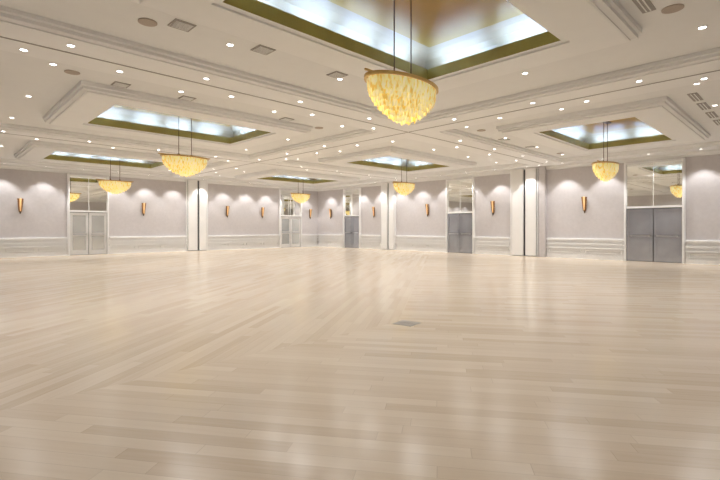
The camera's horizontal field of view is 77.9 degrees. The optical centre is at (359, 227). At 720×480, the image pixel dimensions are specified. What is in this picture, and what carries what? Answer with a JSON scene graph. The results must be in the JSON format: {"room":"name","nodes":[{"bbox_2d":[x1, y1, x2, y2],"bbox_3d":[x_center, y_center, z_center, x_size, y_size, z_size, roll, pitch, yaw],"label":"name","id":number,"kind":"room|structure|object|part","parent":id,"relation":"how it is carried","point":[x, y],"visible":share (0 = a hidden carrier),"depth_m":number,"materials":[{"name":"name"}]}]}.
{"room":"event hall","nodes":[
{"label":"event hall","id":0,"kind":"room"},
{"bbox_2d":[0,168,317,250],"bbox_3d":[-10.929,-0.835,25.081,22.100,4.330,0.200,0,0,-44],"label":"wall","id":1,"kind":"structure","parent":0,"point":[44,194],"depth_m":24.26,"materials":[{"name":"grey paint"}]},
{"bbox_2d":[17,198,23,213],"bbox_3d":[-15.535,-0.999,20.350,0.242,0.713,0.160,0,0,-44],"label":"wall sconce","id":2,"kind":"object","parent":1,"relation":"attached to","point":[20,200],"visible":1,"depth_m":20.31,"materials":[{"name":"brown metal"}]},
{"bbox_2d":[67,173,108,254],"bbox_3d":[-13.576,-0.660,22.280,1.830,3.980,0.125,0,0,-44],"label":"door","id":3,"kind":"structure","parent":1,"relation":"in","point":[87,202],"depth_m":22.25,"materials":[{"name":"paint"}]},
{"bbox_2d":[70,175,106,210],"bbox_3d":[-13.606,-1.720,22.310,1.650,1.700,0.020,0,0,-44],"label":"mirror","id":4,"kind":"object","parent":3,"relation":"attached to","point":[86,194],"depth_m":22.27,"materials":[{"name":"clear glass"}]},
{"bbox_2d":[142,203,145,215],"bbox_3d":[-11.700,-0.999,24.080,0.242,0.713,0.160,0,0,-44],"label":"wall sconce","id":5,"kind":"object","parent":1,"relation":"attached to","point":[143,204],"visible":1,"depth_m":24.04,"materials":[{"name":"brown metal"}]},
{"bbox_2d":[0,234,317,253],"bbox_3d":[-10.836,0.800,24.948,21.650,0.720,0.120,0,0,-44],"label":"wainscot","id":6,"kind":"structure","parent":1,"relation":"attached to","point":[30,244],"depth_m":24.08,"materials":[{"name":"paint"}]},
{"bbox_2d":[0,244,317,257],"bbox_3d":[-10.857,1.245,24.970,21.650,0.170,0.060,0,0,-44],"label":"baseboard","id":7,"kind":"structure","parent":1,"relation":"attached to","point":[303,245],"depth_m":24.09,"materials":[{"name":"paint"}]},
{"bbox_2d":[226,206,229,217],"bbox_3d":[-8.187,-0.999,27.496,0.242,0.713,0.160,0,0,-44],"label":"wall sconce","id":8,"kind":"object","parent":1,"relation":"attached to","point":[227,207],"visible":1,"depth_m":27.45,"materials":[{"name":"brown metal"}]},
{"bbox_2d":[279,189,301,247],"bbox_3d":[-4.794,-0.660,30.820,1.880,3.980,0.125,0,0,-44],"label":"door","id":9,"kind":"structure","parent":1,"relation":"in","point":[290,211],"depth_m":30.77,"materials":[{"name":"paint"}]},
{"bbox_2d":[281,190,299,215],"bbox_3d":[-4.824,-1.720,30.851,1.700,1.700,0.020,0,0,-44],"label":"mirror","id":10,"kind":"object","parent":9,"relation":"attached to","point":[289,207],"depth_m":30.77,"materials":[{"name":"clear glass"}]},
{"bbox_2d":[0,246,719,479],"bbox_3d":[-1.552,1.405,15.438,22.100,0.150,27.100,0,0,-44],"label":"floor","id":11,"kind":"structure","parent":0,"point":[284,363],"depth_m":4.30,"materials":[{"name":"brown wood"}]},
{"bbox_2d":[186,179,207,250],"bbox_3d":[-9.563,-0.745,26.143,1.270,4.150,0.179,0,0,-44],"label":"column","id":12,"kind":"structure","parent":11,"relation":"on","point":[196,191],"depth_m":26.04,"materials":[{"name":"paint"}]},
{"bbox_3d":[-9.738,-0.755,25.911,0.545,4.110,0.090,0,0,-44],"label":"partition panel","id":13,"kind":"part","parent":12,"relation":"part of","materials":[{"name":"white paint"}]},
{"bbox_3d":[-9.296,-0.755,26.341,0.460,4.110,0.090,0,0,-44],"label":"partition panel","id":14,"kind":"part","parent":12,"relation":"part of","materials":[{"name":"white paint"}]},
{"bbox_2d":[381,182,395,249],"bbox_3d":[1.741,-0.745,27.499,0.159,4.150,1.170,0,0,-44],"label":"column","id":15,"kind":"structure","parent":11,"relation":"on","point":[388,193],"depth_m":27.48,"materials":[{"name":"paint"}]},
{"bbox_3d":[1.534,-0.755,27.663,0.090,4.110,0.495,0,0,-44],"label":"partition panel","id":16,"kind":"part","parent":15,"relation":"part of","materials":[{"name":"white paint"}]},
{"bbox_3d":[1.929,-0.755,27.256,0.090,4.110,0.410,0,0,-44],"label":"partition panel","id":17,"kind":"part","parent":15,"relation":"part of","materials":[{"name":"white paint"}]},
{"bbox_2d":[392,320,420,326],"bbox_3d":[0.652,1.329,6.214,0.300,0.003,0.300,0,0,36],"label":"outlet box","id":18,"kind":"object","parent":11,"relation":"on","point":[402,322],"visible":1,"depth_m":6.18,"materials":[{"name":"metal"}]},
{"bbox_2d":[510,167,538,256],"bbox_3d":[7.827,-0.745,21.226,0.179,4.150,1.370,0,0,-44],"label":"column","id":19,"kind":"structure","parent":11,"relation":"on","point":[524,184],"depth_m":21.19,"materials":[{"name":"paint"}]},
{"bbox_3d":[7.578,-0.755,21.419,0.090,4.110,0.595,0,0,-44],"label":"partition panel","id":20,"kind":"part","parent":19,"relation":"part of","materials":[{"name":"white paint"}]},
{"bbox_3d":[8.043,-0.755,20.940,0.090,4.110,0.510,0,0,-44],"label":"partition panel","id":21,"kind":"part","parent":19,"relation":"part of","materials":[{"name":"white paint"}]},
{"bbox_2d":[539,166,546,256],"bbox_3d":[8.441,-0.755,20.567,0.220,4.170,0.280,0,0,-44],"label":"pier","id":22,"kind":"object","parent":11,"relation":"on","point":[542,169],"visible":0.93,"depth_m":20.46,"materials":[{"name":"white paint"}]},
{"bbox_2d":[0,0,719,180],"bbox_3d":[-1.552,-3.000,15.438,22.100,0.001,27.100,0,0,-44],"label":"ceiling","id":23,"kind":"structure","parent":0,"point":[672,35],"depth_m":8.76,"materials":[{"name":"paint"}]},
{"bbox_2d":[64,70,79,74],"bbox_3d":[-5.538,-2.990,8.563,0.260,0.020,0.260,0,0,-44],"label":"ceiling speaker","id":24,"kind":"object","parent":23,"relation":"attached to","point":[72,72],"visible":1,"depth_m":8.53},
{"bbox_2d":[14,140,168,171],"bbox_3d":[-10.558,-3.072,18.746,5.920,0.545,4.220,0,0,-44],"label":"coffer","id":25,"kind":"object","parent":23,"relation":"attached to","point":[34,150],"visible":0.83,"depth_m":17.98,"materials":[{"name":"paint"}]},
{"bbox_2d":[96,157,133,193],"bbox_3d":[-10.448,-2.395,18.992,1.480,1.897,0.700,0,0,-44],"label":"chandelier","id":26,"kind":"object","parent":25,"relation":"hanging from","point":[112,186],"visible":1,"depth_m":18.79,"materials":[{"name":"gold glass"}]},
{"bbox_3d":[-10.448,-2.005,18.992,1.480,0.070,0.700,0,0,-44],"label":"brass frame","id":27,"kind":"part","parent":26,"relation":"part of","materials":[{"name":"gold metal"}]},
{"bbox_2d":[111,81,130,87],"bbox_3d":[-4.997,-2.990,9.298,0.310,0.019,0.300,0,0,-44],"label":"ceiling vent","id":28,"kind":"object","parent":23,"relation":"in","point":[115,83],"visible":1,"depth_m":9.27,"materials":[{"name":"metal"}]},
{"bbox_2d":[138,18,156,26],"bbox_3d":[-3.092,-2.990,6.479,0.260,0.020,0.260,0,0,-44],"label":"ceiling speaker","id":29,"kind":"object","parent":23,"relation":"attached to","point":[148,22],"visible":1,"depth_m":6.46},
{"bbox_2d":[43,80,312,149],"bbox_3d":[-4.987,-3.072,12.587,5.920,0.545,4.220,0,0,-44],"label":"coffer","id":30,"kind":"object","parent":23,"relation":"attached to","point":[89,105],"visible":0.96,"depth_m":12.28,"materials":[{"name":"paint"}]},
{"bbox_2d":[158,116,209,176],"bbox_3d":[-4.937,-2.395,12.565,1.480,1.897,0.700,0,0,-44],"label":"chandelier","id":31,"kind":"object","parent":30,"relation":"hanging from","point":[186,165],"visible":1,"depth_m":12.35,"materials":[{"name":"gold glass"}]},
{"bbox_3d":[-5.066,-2.685,12.439,0.060,1.310,0.057,0,0,-44],"label":"suspension rod","id":32,"kind":"part","parent":31,"relation":"part of","materials":[{"name":"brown metal"}]},
{"bbox_3d":[-4.937,-2.005,12.565,1.480,0.070,0.700,0,0,-44],"label":"brass frame","id":33,"kind":"part","parent":31,"relation":"part of","materials":[{"name":"gold metal"}]},
{"bbox_3d":[-4.808,-2.685,12.690,0.060,1.310,0.057,0,0,-44],"label":"suspension rod","id":34,"kind":"part","parent":31,"relation":"part of","materials":[{"name":"brown metal"}]},
{"bbox_2d":[167,18,196,31],"bbox_3d":[-2.631,-2.990,6.578,0.310,0.019,0.300,0,0,-44],"label":"ceiling vent","id":35,"kind":"object","parent":23,"relation":"in","point":[176,23],"visible":1,"depth_m":6.55,"materials":[{"name":"metal"}]},
{"bbox_2d":[178,95,195,100],"bbox_3d":[-3.994,-2.990,10.274,0.310,0.019,0.300,0,0,-44],"label":"ceiling vent","id":36,"kind":"object","parent":23,"relation":"in","point":[183,97],"visible":1,"depth_m":10.25,"materials":[{"name":"metal"}]},
{"bbox_2d":[0,123,412,180],"bbox_3d":[-4.934,-2.920,18.915,21.700,0.160,1.560,0,0,-44],"label":"ceiling beam","id":37,"kind":"structure","parent":23,"relation":"attached to","point":[10,129],"depth_m":15.96,"materials":[{"name":"paint"}]},
{"bbox_2d":[4,133,392,178],"bbox_3d":[-4.934,-2.837,18.915,19.700,0.006,0.040,0,0,-44],"label":"ceiling track","id":38,"kind":"object","parent":37,"relation":"attached to","point":[4,133],"visible":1,"depth_m":16.61,"materials":[{"name":"paint"}]},
{"bbox_2d":[251,45,275,54],"bbox_3d":[-1.628,-2.990,7.483,0.310,0.019,0.300,0,0,-44],"label":"ceiling vent","id":39,"kind":"object","parent":23,"relation":"in","point":[261,49],"visible":0.99,"depth_m":7.46,"materials":[{"name":"metal"}]},
{"bbox_2d":[0,5,563,166],"bbox_3d":[1.027,-2.920,12.786,21.700,0.160,1.560,0,0,-44],"label":"ceiling beam","id":40,"kind":"structure","parent":23,"relation":"attached to","point":[15,24],"depth_m":8.40,"materials":[{"name":"paint"}]},
{"bbox_2d":[0,36,542,163],"bbox_3d":[1.027,-2.837,12.786,19.700,0.006,0.040,0,0,-44],"label":"ceiling track","id":41,"kind":"object","parent":40,"relation":"attached to","point":[0,36],"visible":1,"depth_m":8.85,"materials":[{"name":"metal"}]},
{"bbox_2d":[279,117,293,120],"bbox_3d":[-2.021,-2.990,12.262,0.310,0.019,0.300,0,0,-44],"label":"ceiling vent","id":42,"kind":"object","parent":23,"relation":"in","point":[284,118],"visible":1,"depth_m":12.23,"materials":[{"name":"metal"}]},
{"bbox_2d":[235,169,359,185],"bbox_3d":[-3.596,-3.072,26.074,5.920,0.545,4.220,0,0,-44],"label":"coffer","id":43,"kind":"object","parent":23,"relation":"attached to","point":[273,175],"visible":0.91,"depth_m":25.69,"materials":[{"name":"paint"}]},
{"bbox_2d":[291,192,310,202],"bbox_3d":[-3.489,-2.395,26.179,1.480,1.897,0.700,0,0,-44],"label":"chandelier","id":44,"kind":"object","parent":43,"relation":"hanging from","point":[299,197],"visible":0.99,"depth_m":25.90,"materials":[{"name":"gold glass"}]},
{"bbox_2d":[327,71,347,78],"bbox_3d":[-0.444,-2.990,8.704,0.310,0.019,0.300,0,0,-44],"label":"ceiling vent","id":45,"kind":"object","parent":23,"relation":"in","point":[336,74],"visible":1,"depth_m":8.67,"materials":[{"name":"metal"}]},
{"bbox_2d":[130,0,641,91],"bbox_3d":[0.651,-3.072,6.143,5.920,0.545,4.220,0,0,-44],"label":"coffer","id":46,"kind":"object","parent":23,"relation":"attached to","point":[456,43],"visible":0.95,"depth_m":6.94,"materials":[{"name":"paint"}]},
{"bbox_2d":[364,0,438,124],"bbox_3d":[0.596,-2.395,6.186,1.480,1.897,0.700,0,0,-44],"label":"chandelier","id":47,"kind":"object","parent":46,"relation":"hanging from","point":[403,99],"visible":1,"depth_m":5.90,"materials":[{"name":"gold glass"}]},
{"bbox_3d":[0.467,-2.685,6.061,0.060,1.310,0.057,0,0,-44],"label":"suspension rod","id":48,"kind":"part","parent":47,"relation":"part of","materials":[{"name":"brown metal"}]},
{"bbox_3d":[0.596,-2.005,6.186,1.480,0.070,0.700,0,0,-44],"label":"brass frame","id":49,"kind":"part","parent":47,"relation":"part of","materials":[{"name":"gold metal"}]},
{"bbox_3d":[0.725,-2.685,6.312,0.060,1.310,0.057,0,0,-44],"label":"suspension rod","id":50,"kind":"part","parent":47,"relation":"part of","materials":[{"name":"brown metal"}]},
{"bbox_2d":[318,146,476,173],"bbox_3d":[1.762,-3.072,19.847,5.920,0.545,4.220,0,0,-44],"label":"coffer","id":51,"kind":"object","parent":23,"relation":"attached to","point":[387,159],"visible":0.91,"depth_m":19.52,"materials":[{"name":"paint"}]},
{"bbox_2d":[392,158,415,195],"bbox_3d":[1.975,-2.395,19.915,1.480,1.897,0.700,0,0,-44],"label":"chandelier","id":52,"kind":"object","parent":51,"relation":"hanging from","point":[403,188],"visible":0.99,"depth_m":19.63,"materials":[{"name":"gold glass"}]},
{"bbox_2d":[169,47,719,178],"bbox_3d":[-1.158,-2.917,15.822,1.560,0.160,26.700,0,0,-44],"label":"ceiling beam","id":53,"kind":"structure","parent":23,"relation":"attached to","point":[705,61],"depth_m":10.25,"materials":[{"name":"paint"}]},
{"bbox_2d":[195,70,719,174],"bbox_3d":[-1.158,-2.833,15.822,0.040,0.006,24.700,0,0,-44],"label":"ceiling track","id":54,"kind":"object","parent":53,"relation":"attached to","point":[716,70],"visible":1,"depth_m":11.10,"materials":[{"name":"metal"}]},
{"bbox_2d":[496,96,709,154],"bbox_3d":[7.616,-3.072,13.684,5.920,0.545,4.220,0,0,-44],"label":"coffer","id":55,"kind":"object","parent":23,"relation":"attached to","point":[658,121],"visible":0.94,"depth_m":13.33,"materials":[{"name":"paint"}]},
{"bbox_2d":[591,121,619,181],"bbox_3d":[7.676,-2.395,13.909,1.480,1.897,0.700,0,0,-44],"label":"chandelier","id":56,"kind":"object","parent":55,"relation":"hanging from","point":[604,170],"visible":1,"depth_m":13.61,"materials":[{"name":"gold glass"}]},
{"bbox_3d":[7.547,-2.685,13.784,0.060,1.310,0.057,0,0,-44],"label":"suspension rod","id":57,"kind":"part","parent":56,"relation":"part of","materials":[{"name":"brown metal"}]},
{"bbox_3d":[7.676,-2.005,13.909,1.480,0.070,0.700,0,0,-44],"label":"brass frame","id":58,"kind":"part","parent":56,"relation":"part of","materials":[{"name":"gold metal"}]},
{"bbox_3d":[7.805,-2.685,14.034,0.060,1.310,0.057,0,0,-44],"label":"suspension rod","id":59,"kind":"part","parent":56,"relation":"part of","materials":[{"name":"brown metal"}]},
{"bbox_2d":[632,0,655,12],"bbox_3d":[3.710,-2.990,5.867,0.800,0.019,0.160,0,0,-44],"label":"ceiling vent","id":60,"kind":"object","parent":23,"relation":"in","point":[645,6],"visible":1,"depth_m":5.98,"materials":[{"name":"metal"}]},
{"bbox_2d":[661,4,683,13],"bbox_3d":[4.271,-2.990,6.079,0.260,0.020,0.260,0,0,-44],"label":"ceiling speaker","id":61,"kind":"object","parent":23,"relation":"attached to","point":[673,8],"visible":1,"depth_m":6.05},
{"bbox_2d":[687,92,702,101],"bbox_3d":[7.674,-2.990,10.182,0.800,0.019,0.180,0,0,-44],"label":"ceiling vent","id":62,"kind":"object","parent":23,"relation":"in","point":[694,96],"visible":1,"depth_m":10.12,"materials":[{"name":"metal"}]},
{"bbox_2d":[697,25,707,29],"bbox_3d":[5.114,-2.994,6.647,0.130,0.012,0.130,0,0,-44],"label":"recessed light","id":63,"kind":"object","parent":23,"relation":"in","point":[703,26],"visible":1,"depth_m":6.64,"materials":[{"name":"paint"}]},
{"bbox_2d":[697,102,710,109],"bbox_3d":[8.462,-2.990,10.949,0.800,0.019,0.180,0,0,-44],"label":"ceiling vent","id":64,"kind":"object","parent":23,"relation":"in","point":[704,106],"visible":1,"depth_m":10.91,"materials":[{"name":"metal"}]},
{"bbox_2d":[705,111,717,117],"bbox_3d":[9.322,-2.990,11.786,0.800,0.019,0.180,0,0,-44],"label":"ceiling vent","id":65,"kind":"object","parent":23,"relation":"in","point":[713,114],"visible":1,"depth_m":11.71,"materials":[{"name":"metal"}]},
{"bbox_2d":[318,154,719,255],"bbox_3d":[6.298,-0.835,23.072,0.200,4.330,26.700,0,0,-44],"label":"wall","id":66,"kind":"structure","parent":0,"point":[603,217],"depth_m":20.22,"materials":[{"name":"grey paint"}]},
{"bbox_2d":[343,188,360,247],"bbox_3d":[-0.546,-0.660,29.877,0.125,3.980,1.680,0,0,-44],"label":"door","id":67,"kind":"structure","parent":66,"relation":"in","point":[351,197],"depth_m":29.88,"materials":[{"name":"paint"}]},
{"bbox_2d":[345,189,358,214],"bbox_3d":[-0.516,-1.720,29.907,0.020,1.700,1.500,0,0,-44],"label":"mirror","id":68,"kind":"object","parent":67,"relation":"attached to","point":[351,195],"depth_m":29.88,"materials":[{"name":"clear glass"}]},
{"bbox_2d":[0,141,719,190],"bbox_3d":[-1.552,-2.835,15.438,21.700,0.330,26.700,0,0,-44],"label":"crown molding","id":69,"kind":"structure","parent":66,"relation":"attached to","point":[709,148],"depth_m":21.64,"materials":[{"name":"paint"}]},
{"bbox_2d":[425,204,428,216],"bbox_3d":[3.833,-0.999,25.348,0.160,0.713,0.242,0,0,-44],"label":"wall sconce","id":70,"kind":"object","parent":66,"relation":"attached to","point":[426,205],"visible":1,"depth_m":25.30,"materials":[{"name":"brown metal"}]},
{"bbox_2d":[446,177,474,253],"bbox_3d":[5.345,-0.660,23.819,0.125,3.980,1.780,0,0,-44],"label":"door","id":71,"kind":"structure","parent":66,"relation":"in","point":[460,193],"depth_m":23.80,"materials":[{"name":"paint"}]},
{"bbox_2d":[448,179,471,211],"bbox_3d":[5.375,-1.720,23.849,0.020,1.700,1.600,0,0,-44],"label":"mirror","id":72,"kind":"object","parent":71,"relation":"attached to","point":[459,190],"depth_m":23.83,"materials":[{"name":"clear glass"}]},
{"bbox_2d":[490,201,494,214],"bbox_3d":[6.692,-0.999,22.409,0.160,0.713,0.242,0,0,-44],"label":"wall sconce","id":73,"kind":"object","parent":66,"relation":"attached to","point":[491,202],"visible":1,"depth_m":22.36,"materials":[{"name":"brown metal"}]},
{"bbox_2d":[318,234,719,259],"bbox_3d":[6.200,0.800,22.943,0.120,0.720,26.650,0,0,-44],"label":"wainscot","id":74,"kind":"structure","parent":66,"relation":"attached to","point":[695,249],"depth_m":20.14,"materials":[{"name":"paint"}]},
{"bbox_2d":[318,244,719,264],"bbox_3d":[6.222,1.245,22.963,0.060,0.170,26.650,0,0,-44],"label":"baseboard","id":75,"kind":"structure","parent":66,"relation":"attached to","point":[689,261],"depth_m":20.13,"materials":[{"name":"paint"}]},
{"bbox_2d":[581,197,586,212],"bbox_3d":[9.724,-0.999,19.290,0.160,0.713,0.242,0,0,-44],"label":"wall sconce","id":76,"kind":"object","parent":66,"relation":"attached to","point":[584,199],"visible":1,"depth_m":19.25,"materials":[{"name":"brown metal"}]},
{"bbox_2d":[624,157,685,262],"bbox_3d":[11.515,-0.660,17.474,0.125,3.980,2.060,0,0,-44],"label":"door","id":77,"kind":"structure","parent":66,"relation":"in","point":[654,190],"depth_m":17.45,"materials":[{"name":"paint"}]},
{"bbox_2d":[627,160,681,206],"bbox_3d":[11.545,-1.720,17.504,0.020,1.700,1.880,0,0,-44],"label":"mirror","id":78,"kind":"object","parent":77,"relation":"attached to","point":[654,183],"depth_m":17.45,"materials":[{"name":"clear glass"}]}
]}

